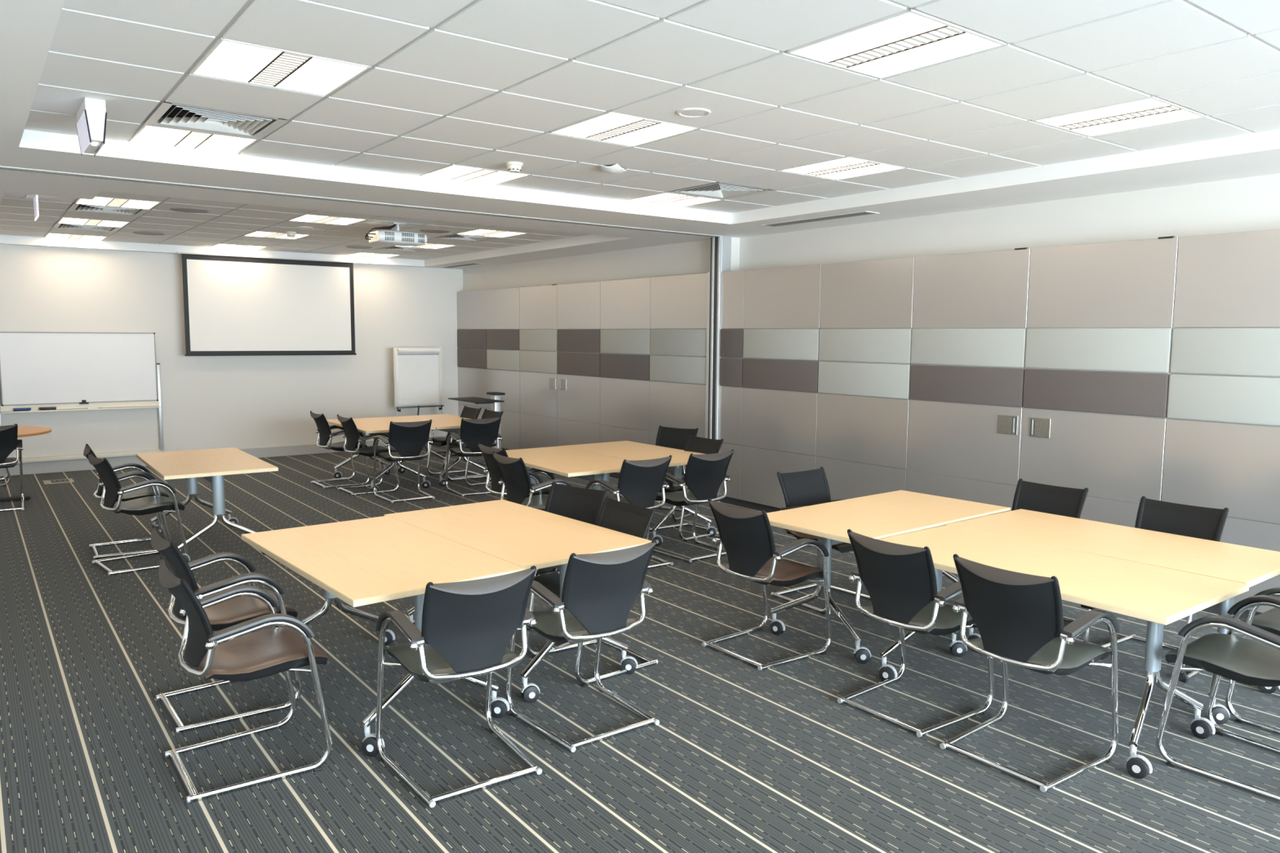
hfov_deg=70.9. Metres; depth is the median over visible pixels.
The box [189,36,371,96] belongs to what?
recessed light
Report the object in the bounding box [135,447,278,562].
folding table
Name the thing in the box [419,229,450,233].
ceiling speaker
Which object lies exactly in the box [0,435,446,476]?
baseboard
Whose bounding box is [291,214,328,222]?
diffuser
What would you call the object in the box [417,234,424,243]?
vent grille
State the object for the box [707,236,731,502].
trim
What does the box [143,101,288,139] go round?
ceiling vent
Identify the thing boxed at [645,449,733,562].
chair
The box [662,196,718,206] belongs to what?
diffuser
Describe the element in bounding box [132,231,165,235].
ceiling speaker
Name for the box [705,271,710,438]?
trim
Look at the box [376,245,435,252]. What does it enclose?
recessed light
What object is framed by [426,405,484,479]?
chair
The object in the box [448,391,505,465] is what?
stand
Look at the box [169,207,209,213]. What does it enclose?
ceiling speaker
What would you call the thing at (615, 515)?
chair
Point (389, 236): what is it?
vent grille
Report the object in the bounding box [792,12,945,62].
diffuser
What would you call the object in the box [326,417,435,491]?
folding table
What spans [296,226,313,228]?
ceiling speaker
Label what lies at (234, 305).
projection screen
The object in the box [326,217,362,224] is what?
diffuser
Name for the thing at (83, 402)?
clip
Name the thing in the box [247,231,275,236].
diffuser
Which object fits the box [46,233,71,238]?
diffuser
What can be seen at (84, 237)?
diffuser
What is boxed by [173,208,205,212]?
grille
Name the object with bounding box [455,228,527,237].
recessed light
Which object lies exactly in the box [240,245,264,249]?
diffuser
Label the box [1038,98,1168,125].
diffuser
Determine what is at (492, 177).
diffuser
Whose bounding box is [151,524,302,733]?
chair
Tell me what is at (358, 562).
folding table
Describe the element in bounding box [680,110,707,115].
grille
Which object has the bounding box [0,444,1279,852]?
floor
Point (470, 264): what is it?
ceiling vent
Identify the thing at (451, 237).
ceiling vent
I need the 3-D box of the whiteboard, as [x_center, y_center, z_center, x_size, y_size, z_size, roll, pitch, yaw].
[-6.908,-0.377,11.132,1.756,1.577,0.178,-4,7,-37]
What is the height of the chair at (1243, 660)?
0.846 m
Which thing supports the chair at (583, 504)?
on the floor
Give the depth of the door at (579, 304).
11.40 m
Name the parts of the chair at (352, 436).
backrest, rail, frame, armrest, seat, frame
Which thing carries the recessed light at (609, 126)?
in the ceiling
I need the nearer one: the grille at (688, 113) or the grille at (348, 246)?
the grille at (688, 113)
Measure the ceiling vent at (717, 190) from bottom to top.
0.052 m
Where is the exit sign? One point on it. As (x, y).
(35, 197)
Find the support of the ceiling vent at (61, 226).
in the ceiling
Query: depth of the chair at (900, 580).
4.05 m
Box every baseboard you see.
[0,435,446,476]
[501,448,1262,619]
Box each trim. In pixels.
[0,165,723,236]
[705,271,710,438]
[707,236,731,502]
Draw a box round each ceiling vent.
[52,222,121,232]
[67,203,149,216]
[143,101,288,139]
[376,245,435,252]
[434,233,501,241]
[440,262,482,267]
[667,181,774,199]
[760,210,879,226]
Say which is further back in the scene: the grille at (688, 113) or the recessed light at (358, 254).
the recessed light at (358, 254)
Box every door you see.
[519,284,558,448]
[556,281,600,446]
[906,247,1030,511]
[1018,235,1178,527]
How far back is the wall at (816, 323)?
7.95 m
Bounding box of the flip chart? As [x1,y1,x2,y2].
[393,346,447,435]
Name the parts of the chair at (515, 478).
rail, backrest, armrest, rail, seat, frame, armrest, frame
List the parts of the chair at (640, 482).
frame, armrest, rail, seat, backrest, frame, rail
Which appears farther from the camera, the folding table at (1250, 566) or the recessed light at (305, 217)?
the recessed light at (305, 217)
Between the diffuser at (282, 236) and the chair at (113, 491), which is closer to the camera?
the chair at (113, 491)
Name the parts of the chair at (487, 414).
frame, seat, frame, backrest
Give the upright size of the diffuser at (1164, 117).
0.008 m
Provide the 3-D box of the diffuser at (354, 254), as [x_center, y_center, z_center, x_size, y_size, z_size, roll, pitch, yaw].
[-3.942,-2.444,12.711,0.221,0.008,0.545,-4,7,-37]
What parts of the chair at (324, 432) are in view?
backrest, rail, armrest, frame, seat, frame, armrest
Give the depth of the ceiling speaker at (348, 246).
11.57 m
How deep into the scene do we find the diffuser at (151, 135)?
5.15 m
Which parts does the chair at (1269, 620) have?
seat, armrest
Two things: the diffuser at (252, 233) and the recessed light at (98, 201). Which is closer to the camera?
the recessed light at (98, 201)
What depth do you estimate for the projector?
9.01 m
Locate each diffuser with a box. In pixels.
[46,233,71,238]
[58,217,88,224]
[76,196,112,204]
[80,235,105,239]
[97,220,127,226]
[121,200,157,208]
[133,125,189,146]
[195,40,281,81]
[196,134,253,152]
[213,244,236,248]
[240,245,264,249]
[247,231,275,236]
[276,57,365,93]
[276,234,306,238]
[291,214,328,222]
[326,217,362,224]
[349,253,373,255]
[373,253,397,257]
[423,244,450,248]
[425,165,481,178]
[461,229,493,235]
[467,171,524,183]
[486,231,523,236]
[554,113,641,137]
[604,123,692,145]
[631,192,686,202]
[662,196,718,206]
[784,157,866,173]
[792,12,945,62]
[819,164,900,178]
[849,32,998,76]
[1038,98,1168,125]
[1073,109,1199,134]
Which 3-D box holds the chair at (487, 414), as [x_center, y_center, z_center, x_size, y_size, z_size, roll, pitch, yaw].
[-1.927,0.235,10.563,0.552,0.846,0.537,-4,7,-37]
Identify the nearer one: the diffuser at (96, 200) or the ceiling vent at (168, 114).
the ceiling vent at (168, 114)
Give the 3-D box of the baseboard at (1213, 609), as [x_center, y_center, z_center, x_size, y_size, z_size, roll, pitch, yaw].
[2.480,0.967,7.461,0.215,0.080,17.520,-4,7,-37]
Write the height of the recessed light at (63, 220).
0.027 m
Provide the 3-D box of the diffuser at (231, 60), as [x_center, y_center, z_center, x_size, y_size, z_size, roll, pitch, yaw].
[-1.676,-1.518,3.729,0.221,0.008,0.562,-4,7,-37]
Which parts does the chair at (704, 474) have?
frame, armrest, rail, seat, backrest, frame, rail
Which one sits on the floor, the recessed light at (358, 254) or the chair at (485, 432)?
the chair at (485, 432)
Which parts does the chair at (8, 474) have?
frame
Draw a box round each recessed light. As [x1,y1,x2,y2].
[44,232,106,240]
[57,216,129,227]
[74,196,160,209]
[128,123,257,154]
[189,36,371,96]
[208,243,266,249]
[242,230,308,239]
[288,213,365,225]
[346,252,400,257]
[395,243,455,248]
[419,163,530,184]
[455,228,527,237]
[548,110,697,146]
[626,191,721,207]
[779,155,906,180]
[786,8,1006,79]
[1032,95,1206,136]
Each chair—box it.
[0,423,24,511]
[0,467,11,486]
[83,444,171,559]
[88,452,188,575]
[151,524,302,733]
[158,555,333,803]
[310,410,369,488]
[337,414,399,495]
[373,419,435,502]
[375,565,542,808]
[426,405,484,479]
[445,416,502,496]
[448,408,502,486]
[477,442,555,497]
[492,451,573,511]
[505,539,659,752]
[526,495,657,687]
[538,481,607,653]
[585,455,673,568]
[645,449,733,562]
[649,434,723,542]
[655,425,699,522]
[702,498,832,671]
[770,466,871,615]
[837,528,994,737]
[939,554,1121,792]
[1011,478,1088,622]
[1084,496,1228,683]
[1155,595,1279,802]
[1225,586,1279,734]
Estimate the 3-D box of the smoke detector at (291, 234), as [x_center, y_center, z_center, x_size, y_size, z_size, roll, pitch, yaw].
[-3.868,-2.128,9.957,0.112,0.057,0.112,-4,7,-37]
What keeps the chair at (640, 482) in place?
on the floor
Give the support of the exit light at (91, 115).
hanging from the ceiling
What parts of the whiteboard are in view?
post, frame, tray rail, rail, post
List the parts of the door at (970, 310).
panel, panel, padded panel, padded panel, panel, handle, handle pull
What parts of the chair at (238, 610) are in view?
rail, backrest, rail, frame, armrest, armrest, frame, seat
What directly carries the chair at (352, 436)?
on the floor
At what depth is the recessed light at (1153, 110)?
4.54 m
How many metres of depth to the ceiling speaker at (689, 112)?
4.48 m
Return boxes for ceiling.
[0,0,1279,269]
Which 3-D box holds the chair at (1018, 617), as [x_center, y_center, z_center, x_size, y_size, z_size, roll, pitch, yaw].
[1.620,0.953,3.732,0.552,0.846,0.537,-4,7,-37]
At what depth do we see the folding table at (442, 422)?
10.75 m
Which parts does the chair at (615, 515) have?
seat, frame, rail, frame, backrest, rail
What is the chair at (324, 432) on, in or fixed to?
on the floor
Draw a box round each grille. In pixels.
[136,232,161,234]
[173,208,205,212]
[348,246,369,248]
[385,231,394,240]
[401,232,413,241]
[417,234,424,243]
[422,230,447,232]
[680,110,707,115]
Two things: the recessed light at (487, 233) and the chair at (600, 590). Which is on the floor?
the chair at (600, 590)
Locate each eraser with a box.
[13,407,31,411]
[39,406,56,410]
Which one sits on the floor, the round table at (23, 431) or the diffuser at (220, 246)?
the round table at (23, 431)
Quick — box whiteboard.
[0,331,164,462]
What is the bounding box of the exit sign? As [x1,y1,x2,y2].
[25,194,39,220]
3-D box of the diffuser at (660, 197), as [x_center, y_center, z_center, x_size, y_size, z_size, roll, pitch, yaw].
[0.144,-1.866,7.303,0.221,0.008,0.521,-4,7,-37]
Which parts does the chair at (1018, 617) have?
armrest, rail, frame, backrest, seat, rail, frame, armrest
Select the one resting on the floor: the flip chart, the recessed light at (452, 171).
the flip chart
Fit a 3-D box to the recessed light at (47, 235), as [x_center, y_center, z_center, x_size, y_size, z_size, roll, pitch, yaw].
[-6.693,-2.260,10.652,0.586,0.027,0.568,-4,7,-37]
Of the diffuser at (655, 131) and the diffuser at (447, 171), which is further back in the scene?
the diffuser at (447, 171)
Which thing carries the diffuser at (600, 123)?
attached to the recessed light at (609, 126)
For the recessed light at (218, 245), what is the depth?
11.76 m
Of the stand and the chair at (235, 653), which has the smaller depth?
the chair at (235, 653)
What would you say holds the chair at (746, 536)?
on the floor
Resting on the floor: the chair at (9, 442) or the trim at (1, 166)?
the chair at (9, 442)
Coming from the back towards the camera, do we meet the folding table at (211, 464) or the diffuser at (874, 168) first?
the folding table at (211, 464)
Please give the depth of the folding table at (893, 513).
5.20 m
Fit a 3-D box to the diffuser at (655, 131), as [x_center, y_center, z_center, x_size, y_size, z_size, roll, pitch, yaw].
[0.041,-1.635,5.013,0.221,0.008,0.562,-4,7,-37]
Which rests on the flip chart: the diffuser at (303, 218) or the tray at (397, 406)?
the tray at (397, 406)
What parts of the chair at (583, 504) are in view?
seat, rail, frame, backrest, rail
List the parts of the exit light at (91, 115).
sign plate, sign plate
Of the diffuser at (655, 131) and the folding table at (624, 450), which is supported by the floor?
the folding table at (624, 450)
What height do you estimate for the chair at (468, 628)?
0.846 m
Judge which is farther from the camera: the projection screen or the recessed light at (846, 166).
the projection screen
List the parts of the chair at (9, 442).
backrest, seat, rail, armrest, frame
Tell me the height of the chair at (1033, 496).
0.846 m
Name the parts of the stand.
shelf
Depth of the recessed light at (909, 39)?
3.45 m
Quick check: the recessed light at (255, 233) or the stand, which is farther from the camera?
the stand
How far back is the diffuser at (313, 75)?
3.91 m
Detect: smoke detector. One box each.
[285,231,296,237]
[505,161,523,173]
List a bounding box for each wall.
[0,244,462,463]
[457,173,1279,613]
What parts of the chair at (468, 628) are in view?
armrest, frame, rail, seat, backrest, frame, rail, armrest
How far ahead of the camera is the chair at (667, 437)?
8.83 m
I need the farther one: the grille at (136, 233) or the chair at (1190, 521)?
the grille at (136, 233)
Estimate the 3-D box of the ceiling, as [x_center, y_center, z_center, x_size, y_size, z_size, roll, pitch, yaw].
[-0.165,-1.718,5.145,7.920,0.350,17.970,-4,7,-37]
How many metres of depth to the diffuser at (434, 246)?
11.47 m
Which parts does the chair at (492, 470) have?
rail, backrest, rail, seat, armrest, frame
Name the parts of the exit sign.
plate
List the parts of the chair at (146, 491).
rail, backrest, frame, armrest, frame, seat, armrest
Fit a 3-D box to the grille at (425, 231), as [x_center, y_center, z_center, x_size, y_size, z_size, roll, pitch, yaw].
[-2.220,-2.121,9.745,0.267,0.006,0.267,-4,7,-37]
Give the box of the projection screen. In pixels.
[176,252,357,355]
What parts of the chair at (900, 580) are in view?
rail, armrest, frame, backrest, seat, rail, armrest, frame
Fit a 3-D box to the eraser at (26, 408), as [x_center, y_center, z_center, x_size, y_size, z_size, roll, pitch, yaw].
[-7.382,-0.198,10.735,0.176,0.047,0.054,-4,7,-37]
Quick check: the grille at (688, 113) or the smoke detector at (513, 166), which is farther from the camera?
the smoke detector at (513, 166)
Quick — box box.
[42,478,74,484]
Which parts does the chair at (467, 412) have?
seat, frame, frame, backrest, rail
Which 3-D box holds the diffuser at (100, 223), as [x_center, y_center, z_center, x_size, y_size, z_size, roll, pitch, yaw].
[-5.482,-2.113,9.331,0.221,0.008,0.562,-4,7,-37]
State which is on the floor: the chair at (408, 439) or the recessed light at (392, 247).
the chair at (408, 439)
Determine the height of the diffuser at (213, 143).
0.008 m
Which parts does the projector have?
connector panel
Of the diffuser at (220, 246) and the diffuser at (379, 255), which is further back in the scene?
the diffuser at (379, 255)
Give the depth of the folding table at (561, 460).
7.38 m
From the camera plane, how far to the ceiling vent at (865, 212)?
7.73 m
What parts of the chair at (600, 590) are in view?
frame, armrest, rail, seat, backrest, frame, rail, armrest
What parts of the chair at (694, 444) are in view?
frame, seat, rail, frame, backrest, rail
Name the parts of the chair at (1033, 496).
rail, backrest, rail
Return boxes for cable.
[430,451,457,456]
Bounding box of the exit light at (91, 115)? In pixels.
[75,97,106,156]
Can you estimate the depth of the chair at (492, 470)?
7.31 m
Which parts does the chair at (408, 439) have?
armrest, frame, rail, seat, backrest, frame, rail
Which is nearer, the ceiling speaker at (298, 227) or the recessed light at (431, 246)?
the ceiling speaker at (298, 227)
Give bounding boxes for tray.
[0,405,160,413]
[395,404,444,408]
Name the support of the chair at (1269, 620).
on the floor
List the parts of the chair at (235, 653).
rail, backrest, rail, frame, armrest, armrest, frame, seat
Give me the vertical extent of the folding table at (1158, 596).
0.694 m
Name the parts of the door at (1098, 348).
handle pull, handle, panel, padded panel, padded panel, panel, panel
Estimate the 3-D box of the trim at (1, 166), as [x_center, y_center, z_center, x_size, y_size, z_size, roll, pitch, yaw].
[-1.936,-1.764,7.132,6.870,0.025,0.115,-4,7,-37]
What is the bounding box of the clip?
[79,400,88,404]
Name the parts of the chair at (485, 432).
armrest, frame, seat, rail, backrest, rail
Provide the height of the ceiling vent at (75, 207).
0.052 m
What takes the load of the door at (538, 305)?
in the wall at (816, 323)
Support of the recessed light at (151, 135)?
in the ceiling
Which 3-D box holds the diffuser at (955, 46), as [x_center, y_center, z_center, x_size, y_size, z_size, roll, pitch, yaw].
[1.122,-1.482,3.582,0.221,0.008,0.562,-4,7,-37]
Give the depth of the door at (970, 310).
6.99 m
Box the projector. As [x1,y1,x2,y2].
[364,222,426,246]
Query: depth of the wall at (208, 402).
12.02 m
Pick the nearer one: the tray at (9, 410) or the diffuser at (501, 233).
the diffuser at (501, 233)
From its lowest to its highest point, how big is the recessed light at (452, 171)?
0.027 m
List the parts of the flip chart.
frame, frame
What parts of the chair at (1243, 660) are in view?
seat, armrest, frame, armrest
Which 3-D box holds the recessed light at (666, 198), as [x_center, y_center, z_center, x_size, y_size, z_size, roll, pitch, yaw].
[0.281,-1.880,7.404,0.586,0.027,0.543,-4,7,-37]
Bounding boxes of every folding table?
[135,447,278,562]
[241,515,525,756]
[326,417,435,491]
[383,499,651,702]
[390,413,491,486]
[482,446,626,490]
[559,440,716,546]
[766,489,1010,663]
[879,524,1248,778]
[945,509,1279,724]
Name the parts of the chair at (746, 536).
rail, armrest, frame, backrest, rail, seat, frame, armrest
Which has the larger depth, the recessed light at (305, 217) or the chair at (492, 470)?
the recessed light at (305, 217)
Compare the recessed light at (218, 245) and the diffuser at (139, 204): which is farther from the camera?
the recessed light at (218, 245)
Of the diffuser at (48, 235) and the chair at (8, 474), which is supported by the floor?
the chair at (8, 474)
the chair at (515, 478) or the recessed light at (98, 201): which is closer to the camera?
the chair at (515, 478)
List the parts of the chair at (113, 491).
backrest, rail, armrest, frame, armrest, seat, frame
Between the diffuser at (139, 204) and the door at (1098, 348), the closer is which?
the door at (1098, 348)
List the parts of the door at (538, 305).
panel, padded panel, padded panel, panel, panel, handle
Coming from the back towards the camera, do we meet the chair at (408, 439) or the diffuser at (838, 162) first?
the chair at (408, 439)
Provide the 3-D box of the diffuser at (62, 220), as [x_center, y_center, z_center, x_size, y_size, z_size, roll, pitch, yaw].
[-5.754,-2.094,9.127,0.221,0.008,0.562,-4,7,-37]
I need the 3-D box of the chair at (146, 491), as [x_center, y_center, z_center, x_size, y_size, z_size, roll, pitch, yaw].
[-4.087,0.564,7.151,0.552,0.846,0.537,-4,7,-35]
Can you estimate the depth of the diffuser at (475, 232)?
9.88 m
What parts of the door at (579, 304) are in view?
handle, padded panel, panel, panel, panel, padded panel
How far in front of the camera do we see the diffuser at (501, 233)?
10.05 m
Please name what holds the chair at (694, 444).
on the floor
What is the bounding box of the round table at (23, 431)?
[0,426,51,501]
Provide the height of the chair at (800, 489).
0.846 m
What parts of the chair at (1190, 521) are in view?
frame, rail, backrest, frame, rail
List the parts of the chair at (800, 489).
rail, armrest, frame, backrest, seat, rail, frame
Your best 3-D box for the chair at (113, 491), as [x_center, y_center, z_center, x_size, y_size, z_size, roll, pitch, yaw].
[-3.755,0.613,6.699,0.552,0.846,0.537,-5,8,-44]
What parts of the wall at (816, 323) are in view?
padded panel, padded panel, panel, panel, panel, padded panel, padded panel, panel, padded panel, panel, padded panel, panel, panel, panel, padded panel, padded panel, panel, panel, panel, padded panel, padded panel, panel, panel, panel, padded panel, padded panel, panel, panel, panel, padded panel, padded panel, panel, panel, padded panel, padded panel, panel, panel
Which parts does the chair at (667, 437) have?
rail, backrest, frame, rail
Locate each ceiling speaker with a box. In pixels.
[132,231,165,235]
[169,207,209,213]
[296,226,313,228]
[346,245,372,248]
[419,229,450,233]
[676,107,711,117]
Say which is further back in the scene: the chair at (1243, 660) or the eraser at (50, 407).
the eraser at (50, 407)
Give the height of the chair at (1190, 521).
0.846 m
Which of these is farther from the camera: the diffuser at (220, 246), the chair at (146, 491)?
the diffuser at (220, 246)

